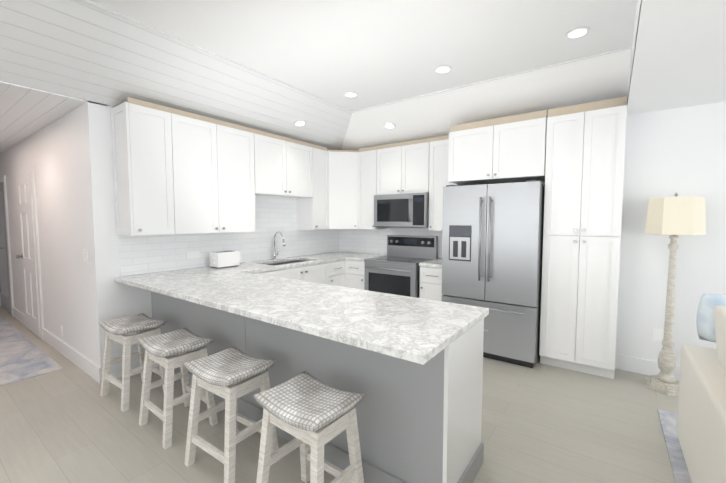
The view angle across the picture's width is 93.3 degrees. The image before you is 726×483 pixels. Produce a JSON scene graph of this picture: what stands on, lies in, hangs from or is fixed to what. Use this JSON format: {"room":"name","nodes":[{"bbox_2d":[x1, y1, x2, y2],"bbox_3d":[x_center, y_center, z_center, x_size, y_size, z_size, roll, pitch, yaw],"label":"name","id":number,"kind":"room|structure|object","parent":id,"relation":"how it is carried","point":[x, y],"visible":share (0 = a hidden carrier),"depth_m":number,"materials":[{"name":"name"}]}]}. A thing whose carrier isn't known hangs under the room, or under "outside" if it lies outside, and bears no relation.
{"room":"kitchen","nodes":[
{"label":"kitchen","id":0,"kind":"room"},
{"bbox_2d":[0,101,118,366],"bbox_3d":[-4.172,-0.242,4.372,4.700,2.800,0.140,3,4,36],"label":"wall","id":1,"kind":"structure","parent":0,"point":[68,155],"depth_m":3.28,"materials":[{"name":"paint"}]},
{"bbox_2d":[0,182,11,314],"bbox_3d":[-5.602,0.101,5.293,0.830,1.978,0.079,3,4,36],"label":"hall door","id":2,"kind":"structure","parent":1,"relation":"in","point":[5,297],"depth_m":5.22,"materials":[{"name":"white wood"}]},
{"bbox_2d":[0,164,43,339],"bbox_3d":[-4.908,0.091,4.826,2.670,2.079,0.020,3,4,36],"label":"door frame","id":3,"kind":"structure","parent":1,"relation":"attached to","point":[26,169],"depth_m":4.10,"materials":[{"name":"white wood"}]},
{"bbox_2d":[16,172,40,337],"bbox_3d":[-4.211,0.163,4.284,0.730,1.978,0.085,3,4,36],"label":"hall door","id":4,"kind":"structure","parent":1,"relation":"in","point":[27,246],"depth_m":4.27,"materials":[{"name":"white wood"}]},
{"bbox_2d":[1,307,101,382],"bbox_3d":[-4.212,1.090,4.387,4.716,0.140,0.016,3,4,36],"label":"baseboard","id":5,"kind":"structure","parent":1,"relation":"attached to","point":[92,369],"depth_m":3.48,"materials":[{"name":"white wood"}]},
{"bbox_2d":[82,249,88,262],"bbox_3d":[-2.500,0.129,3.087,0.140,0.120,0.010,3,4,36],"label":"switch plate","id":6,"kind":"object","parent":1,"relation":"attached to","point":[85,256],"visible":1,"depth_m":3.07,"materials":[{"name":"white plastic"}]},
{"bbox_2d":[107,105,338,356],"bbox_3d":[-1.364,-0.241,4.363,0.140,2.800,3.140,3,4,36],"label":"wall","id":7,"kind":"structure","parent":0,"point":[131,300],"depth_m":3.15,"materials":[{"name":"paint"}]},
{"bbox_2d":[102,357,139,377],"bbox_3d":[-2.174,1.164,3.196,0.016,0.140,0.414,3,4,36],"label":"baseboard","id":8,"kind":"structure","parent":7,"relation":"attached to","point":[115,369],"depth_m":3.12,"materials":[{"name":"white"}]},
{"bbox_2d":[110,97,185,235],"bbox_3d":[-1.958,-0.628,3.112,0.330,1.128,0.420,3,4,36],"label":"upper cabinet","id":9,"kind":"object","parent":7,"relation":"attached to","point":[176,171],"depth_m":3.00,"materials":[{"name":"white wood"}]},
{"bbox_2d":[186,251,199,258],"bbox_3d":[-1.802,0.144,3.641,0.005,0.080,0.140,3,4,36],"label":"electrical outlet plate","id":10,"kind":"object","parent":7,"relation":"attached to","point":[193,254],"depth_m":3.64,"materials":[{"name":"white plastic"}]},
{"bbox_2d":[182,111,225,233],"bbox_3d":[-1.741,-0.647,3.412,0.329,1.128,0.560,3,4,36],"label":"upper cabinet","id":11,"kind":"object","parent":7,"relation":"attached to","point":[203,138],"depth_m":3.38,"materials":[{"name":"white wood"}]},
{"bbox_2d":[119,196,338,275],"bbox_3d":[-1.292,-0.168,4.340,0.008,0.813,3.100,3,4,36],"label":"backsplash","id":12,"kind":"structure","parent":7,"relation":"attached to","point":[141,254],"depth_m":4.13,"materials":[{"name":"white tile"}]},
{"bbox_2d":[226,122,261,232],"bbox_3d":[-1.480,-0.669,3.772,0.329,1.128,0.571,3,4,36],"label":"upper cabinet","id":13,"kind":"object","parent":7,"relation":"attached to","point":[243,145],"depth_m":3.74,"materials":[{"name":"white wood"}]},
{"bbox_2d":[262,133,293,196],"bbox_3d":[-1.194,-0.911,4.153,0.329,0.693,0.524,3,4,36],"label":"upper cabinet","id":14,"kind":"object","parent":7,"relation":"attached to","point":[277,181],"depth_m":4.11,"materials":[{"name":"white wood"}]},
{"bbox_2d":[286,138,309,200],"bbox_3d":[-0.958,-0.931,4.478,0.329,0.693,0.523,3,4,36],"label":"upper cabinet","id":15,"kind":"object","parent":7,"relation":"attached to","point":[299,150],"depth_m":4.43,"materials":[{"name":"white wood"}]},
{"bbox_2d":[297,143,329,229],"bbox_3d":[-0.697,-0.734,4.821,0.365,1.128,0.437,3,4,36],"label":"upper cabinet","id":16,"kind":"object","parent":7,"relation":"attached to","point":[313,212],"depth_m":4.73,"materials":[{"name":"white wood"}]},
{"bbox_2d":[330,150,357,228],"bbox_3d":[-0.310,-0.751,5.094,0.671,1.128,0.670,3,4,36],"label":"upper cabinet","id":17,"kind":"object","parent":7,"relation":"attached to","point":[343,163],"depth_m":4.91,"materials":[{"name":"white wood"}]},
{"bbox_2d":[358,145,388,228],"bbox_3d":[0.145,-0.742,4.952,0.447,1.128,0.366,3,4,36],"label":"upper cabinet","id":18,"kind":"object","parent":7,"relation":"attached to","point":[370,158],"depth_m":4.83,"materials":[{"name":"white wood"}]},
{"bbox_2d":[339,227,441,257],"bbox_3d":[0.473,-0.021,4.979,2.070,0.438,0.009,3,4,36],"label":"backsplash","id":19,"kind":"structure","parent":7,"relation":"attached to","point":[374,241],"depth_m":5.20,"materials":[{"name":"white tile"}]},
{"bbox_2d":[382,142,405,194],"bbox_3d":[0.469,-0.966,4.725,0.448,0.653,0.330,3,4,36],"label":"upper cabinet","id":20,"kind":"object","parent":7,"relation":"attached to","point":[393,156],"depth_m":4.57,"materials":[{"name":"white wood"}]},
{"bbox_2d":[429,137,464,230],"bbox_3d":[1.042,-0.703,4.326,0.429,1.128,0.330,3,4,36],"label":"upper cabinet","id":21,"kind":"object","parent":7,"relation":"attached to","point":[437,145],"depth_m":4.23,"materials":[{"name":"white wood"}]},
{"bbox_2d":[498,113,547,182],"bbox_3d":[1.690,-0.940,3.656,0.540,0.573,0.630,3,4,36],"label":"upper cabinet","id":22,"kind":"object","parent":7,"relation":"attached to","point":[522,158],"depth_m":3.37,"materials":[{"name":"white wood"}]},
{"bbox_2d":[0,307,678,482],"bbox_3d":[-1.403,1.377,1.300,12.900,0.050,8.900,3,4,36],"label":"floor","id":23,"kind":"structure","parent":0,"point":[541,423],"depth_m":2.30,"materials":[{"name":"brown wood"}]},
{"bbox_2d":[0,317,62,385],"bbox_3d":[-4.339,1.189,3.821,2.980,0.010,0.850,3,4,36],"label":"rug","id":24,"kind":"object","parent":23,"relation":"on","point":[22,357],"visible":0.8,"depth_m":3.52,"materials":[{"name":"fabric"}]},
{"bbox_2d":[99,313,165,411],"bbox_3d":[-1.874,0.950,2.809,0.430,0.616,0.350,2,4,34],"label":"stool","id":25,"kind":"object","parent":23,"relation":"on","point":[142,325],"visible":0.92,"depth_m":2.74,"materials":[{"name":"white wood"}]},
{"bbox_2d":[137,328,217,448],"bbox_3d":[-1.298,0.976,2.394,0.430,0.616,0.350,3,5,38],"label":"stool","id":26,"kind":"object","parent":23,"relation":"on","point":[160,349],"visible":0.96,"depth_m":2.33,"materials":[{"name":"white wood"}]},
{"bbox_2d":[187,301,222,402],"bbox_3d":[-1.176,0.802,3.061,0.520,0.880,0.530,3,4,36],"label":"base cabinet","id":27,"kind":"object","parent":23,"relation":"on","point":[203,321],"depth_m":2.77,"materials":[{"name":"grey wood"}]},
{"bbox_2d":[142,271,488,364],"bbox_3d":[-0.493,0.384,2.350,2.407,0.038,0.864,3,4,36],"label":"countertop","id":28,"kind":"structure","parent":27,"relation":"on","point":[418,330],"depth_m":1.96,"materials":[{"name":"stone"}]},
{"bbox_2d":[184,346,278,482],"bbox_3d":[-0.772,0.999,2.013,0.430,0.616,0.350,2,4,35],"label":"stool","id":29,"kind":"object","parent":23,"relation":"on","point":[222,373],"visible":0.92,"depth_m":1.94,"materials":[{"name":"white wood"}]},
{"bbox_2d":[219,310,258,421],"bbox_3d":[-0.828,0.817,2.809,0.584,0.880,0.530,3,4,36],"label":"base cabinet","id":30,"kind":"object","parent":23,"relation":"on","point":[238,331],"depth_m":2.49,"materials":[{"name":"grey wood"}]},
{"bbox_2d":[252,269,278,276],"bbox_3d":[-1.353,0.755,3.805,0.597,0.880,0.510,3,4,36],"label":"base cabinet","id":31,"kind":"object","parent":23,"relation":"on","point":[274,273],"depth_m":3.76,"materials":[{"name":"white wood"}]},
{"bbox_2d":[255,319,302,447],"bbox_3d":[-0.454,0.834,2.539,0.584,0.880,0.530,3,4,36],"label":"base cabinet","id":32,"kind":"object","parent":23,"relation":"on","point":[283,345],"depth_m":2.25,"materials":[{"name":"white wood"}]},
{"bbox_2d":[272,262,306,281],"bbox_3d":[-1.103,0.734,4.151,0.597,0.880,0.585,3,4,36],"label":"base cabinet","id":33,"kind":"object","parent":23,"relation":"on","point":[299,273],"depth_m":4.05,"materials":[{"name":"white wood"}]},
{"bbox_2d":[287,260,326,283],"bbox_3d":[-0.830,0.710,4.527,0.597,0.880,0.585,3,4,36],"label":"base cabinet","id":34,"kind":"object","parent":23,"relation":"on","point":[316,273],"depth_m":4.36,"materials":[{"name":"white wood"}]},
{"bbox_2d":[253,371,364,482],"bbox_3d":[-0.254,1.023,1.639,0.430,0.616,0.350,3,4,38],"label":"stool","id":35,"kind":"object","parent":23,"relation":"on","point":[307,410],"visible":1,"depth_m":1.60,"materials":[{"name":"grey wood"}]},
{"bbox_2d":[303,332,338,466],"bbox_3d":[-0.080,0.851,2.269,0.584,0.880,0.530,3,4,36],"label":"base cabinet","id":36,"kind":"object","parent":23,"relation":"on","point":[320,355],"depth_m":2.01,"materials":[{"name":"white wood"}]},
{"bbox_2d":[327,260,346,286],"bbox_3d":[-0.581,0.692,4.818,0.657,0.880,0.420,3,4,36],"label":"base cabinet","id":37,"kind":"object","parent":23,"relation":"on","point":[336,270],"depth_m":4.67,"materials":[{"name":"white wood"}]},
{"bbox_2d":[114,251,365,288],"bbox_3d":[-1.056,0.271,4.159,0.630,0.038,3.140,3,4,36],"label":"countertop","id":38,"kind":"structure","parent":37,"relation":"on","point":[132,280],"depth_m":3.63,"materials":[{"name":"stone"}]},
{"bbox_2d":[209,250,239,267],"bbox_3d":[-1.518,0.194,3.749,0.160,0.166,0.278,3,4,36],"label":"toaster","id":39,"kind":"object","parent":38,"relation":"on","point":[223,259],"visible":1,"depth_m":3.68,"materials":[{"name":"white plastic"}]},
{"bbox_2d":[272,231,284,259],"bbox_3d":[-1.065,0.053,4.396,0.236,0.365,0.095,3,4,36],"label":"faucet","id":40,"kind":"object","parent":38,"relation":"on","point":[274,255],"visible":1,"depth_m":4.42,"materials":[{"name":"silver metal"}]},
{"bbox_2d":[266,260,303,265],"bbox_3d":[-0.940,0.373,4.304,0.400,0.180,0.760,3,4,36],"label":"sink","id":41,"kind":"object","parent":38,"relation":"in","point":[281,263],"visible":0.02,"depth_m":4.53,"materials":[{"name":"silver metal"}]},
{"bbox_2d":[346,253,386,260],"bbox_3d":[0.073,0.225,4.905,0.322,0.038,0.604,3,4,36],"label":"countertop","id":42,"kind":"structure","parent":37,"relation":"on","point":[348,257],"depth_m":4.82,"materials":[{"name":"stone"}]},
{"bbox_2d":[347,260,364,289],"bbox_3d":[0.039,0.685,4.935,0.370,0.880,0.657,3,4,36],"label":"base cabinet","id":43,"kind":"object","parent":23,"relation":"on","point":[355,269],"depth_m":4.69,"materials":[{"name":"white wood"}]},
{"bbox_2d":[364,235,437,297],"bbox_3d":[0.491,0.541,4.552,0.756,1.215,0.697,3,4,36],"label":"range","id":44,"kind":"object","parent":23,"relation":"on","point":[396,270],"visible":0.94,"depth_m":4.43,"materials":[{"name":"silver metal"}]},
{"bbox_2d":[339,319,486,482],"bbox_3d":[0.301,0.869,1.981,0.614,0.880,0.550,3,4,36],"label":"base cabinet","id":45,"kind":"object","parent":23,"relation":"on","point":[418,423],"depth_m":1.74,"materials":[{"name":"white wood"}]},
{"bbox_2d":[419,266,441,300],"bbox_3d":[0.994,0.726,4.282,0.345,0.880,0.597,3,4,36],"label":"base cabinet","id":46,"kind":"object","parent":23,"relation":"on","point":[430,277],"depth_m":4.04,"materials":[{"name":"white wood"}]},
{"bbox_2d":[419,258,441,267],"bbox_3d":[0.989,0.266,4.246,0.355,0.038,0.600,3,4,36],"label":"countertop","id":47,"kind":"structure","parent":46,"relation":"on","point":[437,263],"depth_m":4.06,"materials":[{"name":"stone"}]},
{"bbox_2d":[442,180,544,367],"bbox_3d":[1.450,0.294,3.764,0.942,1.805,0.821,3,4,36],"label":"fridge","id":48,"kind":"object","parent":23,"relation":"on","point":[492,245],"visible":0.81,"depth_m":3.40,"materials":[{"name":"silver metal"}]},
{"bbox_2d":[539,96,626,378],"bbox_3d":[2.149,-0.016,3.364,0.600,2.475,0.655,3,4,36],"label":"pantry","id":49,"kind":"object","parent":23,"relation":"on","point":[584,171],"visible":1,"depth_m":3.11,"materials":[{"name":"white wood"}]},
{"bbox_2d":[658,409,691,482],"bbox_3d":[2.447,1.388,0.624,2.670,0.011,2.920,3,4,36],"label":"living room rug","id":50,"kind":"object","parent":23,"relation":"on","point":[668,420],"visible":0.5,"depth_m":2.15,"materials":[{"name":"fabric"}]},
{"bbox_2d":[677,306,725,482],"bbox_3d":[1.734,0.882,0.930,1.020,0.956,2.330,3,4,36],"label":"sofa","id":51,"kind":"object","parent":50,"relation":"on","point":[701,426],"visible":1,"depth_m":1.72,"materials":[{"name":"white fabric"}]},
{"bbox_2d":[696,294,725,342],"bbox_3d":[2.179,0.452,1.885,0.500,0.300,0.150,3,8,36],"label":"pillow","id":52,"kind":"object","parent":51,"relation":"on","point":[705,322],"visible":0.62,"depth_m":1.98,"materials":[{"name":"blue fabric"}]},
{"bbox_2d":[645,193,705,395],"bbox_3d":[2.576,0.425,2.870,0.376,1.655,0.326,3,4,36],"label":"floor lamp","id":53,"kind":"object","parent":23,"relation":"on","point":[674,217],"visible":1,"depth_m":2.83,"materials":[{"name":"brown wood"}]},
{"bbox_2d":[0,0,725,153],"bbox_3d":[-1.461,-1.288,1.053,13.300,0.500,9.100,3,4,36],"label":"ceiling","id":54,"kind":"structure","parent":0,"point":[279,67],"depth_m":2.58,"materials":[{"name":"paint"}]},
{"bbox_2d":[294,120,305,125],"bbox_3d":[-0.750,-1.405,4.080,0.145,0.044,0.150,3,4,36],"label":"ceiling light","id":55,"kind":"object","parent":54,"relation":"attached to","point":[300,123],"visible":1,"depth_m":4.06,"materials":[{"name":"white"}]},
{"bbox_2d":[344,92,357,96],"bbox_3d":[-0.125,-1.508,3.521,0.150,0.007,0.150,3,4,36],"label":"recessed light","id":56,"kind":"object","parent":54,"relation":"in","point":[350,94],"visible":1,"depth_m":3.50,"materials":[{"name":"white plastic"}]},
{"bbox_2d":[384,122,395,128],"bbox_3d":[0.331,-1.439,4.259,0.150,0.046,0.144,3,4,36],"label":"ceiling light","id":57,"kind":"object","parent":54,"relation":"attached to","point":[388,125],"visible":1,"depth_m":4.25,"materials":[{"name":"white plastic"}]},
{"bbox_2d":[434,65,451,72],"bbox_3d":[0.685,-1.471,2.936,0.150,0.007,0.150,3,4,36],"label":"recessed light","id":58,"kind":"object","parent":54,"relation":"in","point":[443,69],"visible":1,"depth_m":2.92,"materials":[{"name":"white plastic"}]},
{"bbox_2d":[565,27,590,38],"bbox_3d":[1.479,-1.435,2.362,0.150,0.007,0.150,3,4,36],"label":"recessed light","id":59,"kind":"object","parent":54,"relation":"in","point":[578,32],"visible":1,"depth_m":2.35,"materials":[{"name":"white plastic"}]},
{"bbox_2d":[406,138,429,193],"bbox_3d":[0.735,-0.954,4.533,0.448,0.653,0.330,3,4,36],"label":"upper cabinet","id":60,"kind":"object","parent":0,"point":[417,152],"depth_m":4.36,"materials":[{"name":"white wood"}]},
{"bbox_2d":[374,193,428,227],"bbox_3d":[0.564,-0.410,4.611,0.768,0.435,0.458,3,4,36],"label":"microwave","id":61,"kind":"object","parent":60,"relation":"attached to","point":[409,210],"visible":0.98,"depth_m":4.43,"materials":[{"name":"silver metal"}]},
{"bbox_2d":[446,121,509,184],"bbox_3d":[1.349,-0.955,3.902,0.540,0.573,0.630,3,4,36],"label":"upper cabinet","id":62,"kind":"object","parent":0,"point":[472,151],"depth_m":3.66,"materials":[{"name":"white wood"}]},
{"bbox_2d":[616,101,725,365],"bbox_3d":[4.389,-0.099,2.072,4.528,2.800,0.390,3,4,36],"label":"wall","id":63,"kind":"structure","parent":0,"point":[681,151],"depth_m":3.04,"materials":[{"name":"paint"}]},
{"bbox_2d":[615,354,679,380],"bbox_3d":[4.271,1.239,1.990,4.526,0.140,0.016,3,4,36],"label":"baseboard","id":64,"kind":"structure","parent":63,"relation":"attached to","point":[622,362],"depth_m":3.20,"materials":[{"name":"white wood"}]},
{"bbox_2d":[652,328,662,341],"bbox_3d":[2.685,0.851,3.122,0.070,0.115,0.006,3,4,36],"label":"electrical outlet plate","id":65,"kind":"object","parent":63,"relation":"attached to","point":[657,334],"depth_m":3.12,"materials":[{"name":"white plastic"}]}
]}

